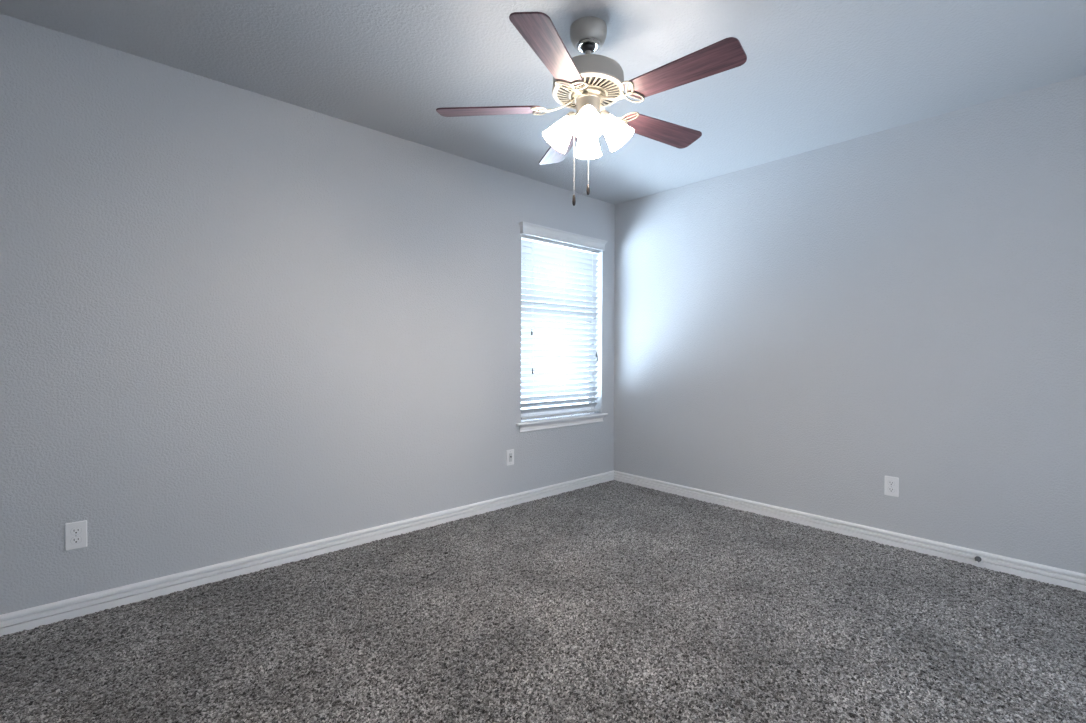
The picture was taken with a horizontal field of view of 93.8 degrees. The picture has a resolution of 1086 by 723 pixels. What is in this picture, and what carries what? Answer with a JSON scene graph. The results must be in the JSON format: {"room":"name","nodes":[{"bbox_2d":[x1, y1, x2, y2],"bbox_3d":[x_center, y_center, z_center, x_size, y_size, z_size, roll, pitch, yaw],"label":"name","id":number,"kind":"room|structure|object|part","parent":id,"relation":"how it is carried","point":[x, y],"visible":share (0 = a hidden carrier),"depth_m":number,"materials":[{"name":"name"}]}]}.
{"room":"empty bedroom","nodes":[
{"label":"empty bedroom","id":0,"kind":"room"},
{"bbox_2d":[0,14,614,614],"bbox_3d":[-1.168,-0.151,2.969,4.750,2.440,0.140,-1,1,-42],"label":"wall","id":1,"kind":"structure","parent":0,"point":[236,323],"depth_m":2.53,"materials":[{"name":"grey paint"}]},
{"bbox_2d":[65,520,86,550],"bbox_3d":[-1.974,0.736,2.148,0.070,0.114,0.008,-1,1,-42],"label":"wall outlet","id":2,"kind":"object","parent":1,"relation":"attached to","point":[75,532],"visible":1,"depth_m":2.15,"materials":[{"name":"white plastic"}]},
{"bbox_2d":[70,536,81,543],"bbox_3d":[-1.974,0.755,2.147,0.036,0.030,0.001,-1,1,-42],"label":"receptacle","id":3,"kind":"object","parent":2,"relation":"attached to","point":[73,539],"depth_m":2.15,"materials":[{"name":"white plastic"}]},
{"bbox_2d":[70,527,81,534],"bbox_3d":[-1.973,0.716,2.147,0.036,0.030,0.001,-1,1,-42],"label":"receptacle","id":4,"kind":"object","parent":2,"relation":"attached to","point":[73,530],"depth_m":2.15,"materials":[{"name":"white plastic"}]},
{"bbox_2d":[0,470,613,636],"bbox_3d":[-1.118,1.034,2.928,4.750,0.089,0.016,-1,1,-42],"label":"baseboard","id":5,"kind":"structure","parent":1,"relation":"attached to","point":[29,618],"depth_m":2.58,"materials":[{"name":"white paint"}]},
{"bbox_2d":[506,449,513,465],"bbox_3d":[-0.237,0.705,3.727,0.070,0.114,0.016,-1,1,-42],"label":"cable wall plate","id":6,"kind":"object","parent":1,"relation":"attached to","point":[509,453],"visible":1,"depth_m":3.72,"materials":[{"name":"white plastic"}]},
{"bbox_2d":[516,239,607,432],"bbox_3d":[0.138,-0.210,4.137,1.014,1.472,0.171,-1,1,-42],"label":"window","id":7,"kind":"structure","parent":1,"relation":"in","point":[551,422],"depth_m":4.13,"materials":[{"name":"white plastic"}]},
{"bbox_3d":[0.094,-0.601,4.181,0.851,0.628,0.018,-1,1,-42],"label":"sash","id":8,"kind":"part","parent":7,"relation":"part of","materials":[{"name":"white plastic"}]},
{"bbox_3d":[0.106,0.048,4.175,0.851,0.750,0.020,-1,1,-42],"label":"sash","id":9,"kind":"part","parent":7,"relation":"part of","materials":[{"name":"clear glass"}]},
{"bbox_3d":[0.154,0.463,4.126,1.014,0.014,0.116,-1,1,-42],"label":"sill","id":10,"kind":"part","parent":7,"relation":"part of","materials":[{"name":"white paint"}]},
{"bbox_2d":[518,221,606,419],"bbox_3d":[0.165,-0.300,4.090,0.948,1.466,0.107,-1,1,-42],"label":"window blind","id":11,"kind":"object","parent":7,"relation":"attached to","point":[544,256],"visible":0.94,"depth_m":4.07,"materials":[{"name":"white plastic"}]},
{"bbox_3d":[-0.078,-0.427,3.845,0.002,0.958,0.002,-1,1,-42],"label":"tilt cord","id":12,"kind":"part","parent":11,"relation":"part of","materials":[{"name":"white fabric"}]},
{"bbox_3d":[-0.090,-0.241,3.894,0.002,1.320,0.054,-1,1,-42],"label":"ladder cord","id":13,"kind":"part","parent":11,"relation":"part of","materials":[{"name":"white fabric"}]},
{"bbox_3d":[0.147,-0.936,4.099,0.875,0.017,0.050,-1,1,-42],"label":"head rail","id":14,"kind":"part","parent":11,"relation":"part of","materials":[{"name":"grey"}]},
{"bbox_3d":[0.146,0.424,4.115,0.875,0.017,0.052,-1,1,-42],"label":"rail","id":15,"kind":"part","parent":11,"relation":"part of","materials":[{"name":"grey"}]},
{"bbox_3d":[0.158,-0.244,4.120,0.002,1.320,0.054,-1,1,-42],"label":"ladder cord","id":16,"kind":"part","parent":11,"relation":"part of","materials":[{"name":"white fabric"}]},
{"bbox_3d":[0.401,-0.246,4.342,0.002,1.320,0.054,-1,1,-42],"label":"ladder cord","id":17,"kind":"part","parent":11,"relation":"part of","materials":[{"name":"white fabric"}]},
{"bbox_2d":[0,0,1085,204],"bbox_3d":[0.618,-1.388,0.997,5.030,0.100,5.430,-1,1,-42],"label":"ceiling","id":18,"kind":"structure","parent":0,"point":[815,74],"depth_m":2.29,"materials":[{"name":"grey paint"}]},
{"bbox_2d":[436,12,746,205],"bbox_3d":[0.216,-0.996,2.063,1.194,0.717,1.184,-1,1,-42],"label":"ceiling fan","id":19,"kind":"object","parent":18,"relation":"hanging from","point":[588,83],"visible":1,"depth_m":1.99,"materials":[{"name":"brown wood"}]},
{"bbox_3d":[-0.219,-1.036,2.100,0.432,0.006,0.133,0,13,4],"label":"blade","id":20,"kind":"part","parent":19,"relation":"part of","materials":[{"name":"brown wood"}]},
{"bbox_3d":[0.031,-1.029,1.696,0.133,0.006,0.432,14,6,22],"label":"blade","id":21,"kind":"part","parent":19,"relation":"part of","materials":[{"name":"brown wood"}]},
{"bbox_3d":[0.061,-0.936,2.090,0.137,0.150,0.116,0,1,-24],"label":"lamp shade","id":22,"kind":"part","parent":19,"relation":"part of","materials":[{"name":"white glass"}]},
{"bbox_3d":[0.088,-1.040,2.462,0.133,0.006,0.432,-13,4,-13],"label":"blade","id":23,"kind":"part","parent":19,"relation":"part of","materials":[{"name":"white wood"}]},
{"bbox_3d":[0.121,-0.994,2.076,0.060,0.051,0.055,0,1,5],"label":"light arm","id":24,"kind":"part","parent":19,"relation":"part of","materials":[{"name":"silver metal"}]},
{"bbox_3d":[0.202,-0.937,2.193,0.116,0.150,0.137,0,1,-24],"label":"lamp shade","id":25,"kind":"part","parent":19,"relation":"part of","materials":[{"name":"white glass"}]},
{"bbox_3d":[0.165,-0.933,1.949,0.116,0.150,0.137,0,1,-24],"label":"lamp shade","id":26,"kind":"part","parent":19,"relation":"part of","materials":[{"name":"white glass"}]},
{"bbox_3d":[0.176,-0.960,1.982,0.047,0.083,0.072,0,1,5],"label":"bulb","id":27,"kind":"part","parent":19,"relation":"part of","materials":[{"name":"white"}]},
{"bbox_3d":[0.189,-0.865,2.119,0.006,0.243,0.017,0,1,7],"label":"pull chain","id":28,"kind":"part","parent":19,"relation":"part of","materials":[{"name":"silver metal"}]},
{"bbox_3d":[0.246,-0.993,2.065,0.060,0.051,0.055,0,1,5],"label":"light arm","id":29,"kind":"part","parent":19,"relation":"part of","materials":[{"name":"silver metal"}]},
{"bbox_3d":[0.305,-0.934,2.052,0.137,0.150,0.116,0,1,-24],"label":"lamp shade","id":30,"kind":"part","parent":19,"relation":"part of","materials":[{"name":"white glass"}]},
{"bbox_3d":[0.527,-1.036,2.282,0.432,0.006,0.133,0,-12,-32],"label":"blade","id":31,"kind":"part","parent":19,"relation":"part of","materials":[{"name":"brown wood"}]},
{"bbox_3d":[0.492,-1.030,1.809,0.432,0.006,0.133,1,-12,40],"label":"blade","id":32,"kind":"part","parent":19,"relation":"part of","materials":[{"name":"brown wood"}]},
{"bbox_2d":[614,75,1085,573],"bbox_3d":[2.017,-0.144,3.106,0.140,2.440,4.230,-1,1,-42],"label":"wall","id":33,"kind":"structure","parent":0,"point":[802,332],"depth_m":2.99,"materials":[{"name":"grey paint"}]},
{"bbox_2d":[614,471,1085,591],"bbox_3d":[1.956,1.041,3.070,0.016,0.089,3.950,-1,1,-42],"label":"baseboard","id":34,"kind":"structure","parent":33,"relation":"attached to","point":[1024,569],"depth_m":3.00,"materials":[{"name":"white paint"}]},
{"bbox_2d":[974,556,981,564],"bbox_3d":[2.272,1.044,2.659,0.072,0.030,0.028,-1,1,-42],"label":"door stop","id":35,"kind":"object","parent":34,"relation":"attached to","point":[978,559],"visible":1,"depth_m":2.66,"materials":[{"name":"grey metal"}]},
{"bbox_2d":[884,476,898,496],"bbox_3d":[2.043,0.732,2.978,0.008,0.114,0.070,-1,1,-42],"label":"wall outlet","id":36,"kind":"object","parent":33,"relation":"attached to","point":[891,485],"visible":1,"depth_m":2.97,"materials":[{"name":"white plastic"}]},
{"bbox_2d":[888,487,894,492],"bbox_3d":[2.042,0.752,2.977,0.001,0.030,0.036,-1,1,-42],"label":"receptacle","id":37,"kind":"object","parent":36,"relation":"attached to","point":[890,489],"depth_m":2.98,"materials":[{"name":"white plastic"}]},
{"bbox_2d":[888,480,894,485],"bbox_3d":[2.041,0.713,2.976,0.003,0.030,0.036,-1,1,-42],"label":"receptacle","id":38,"kind":"object","parent":36,"relation":"attached to","point":[890,482],"depth_m":2.97,"materials":[{"name":"white plastic"}]},
{"bbox_3d":[0.611,1.160,1.033,5.030,0.100,5.430,-1,1,-42],"label":"floor","id":39,"kind":"structure","parent":0,"visible":0},
{"bbox_2d":[0,480,1085,722],"bbox_3d":[0.207,1.095,1.476,4.750,0.011,3.950,-1,1,-42],"label":"carpet","id":40,"kind":"structure","parent":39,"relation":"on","point":[613,601],"depth_m":2.02,"materials":[{"name":"grey carpet"}]}
]}

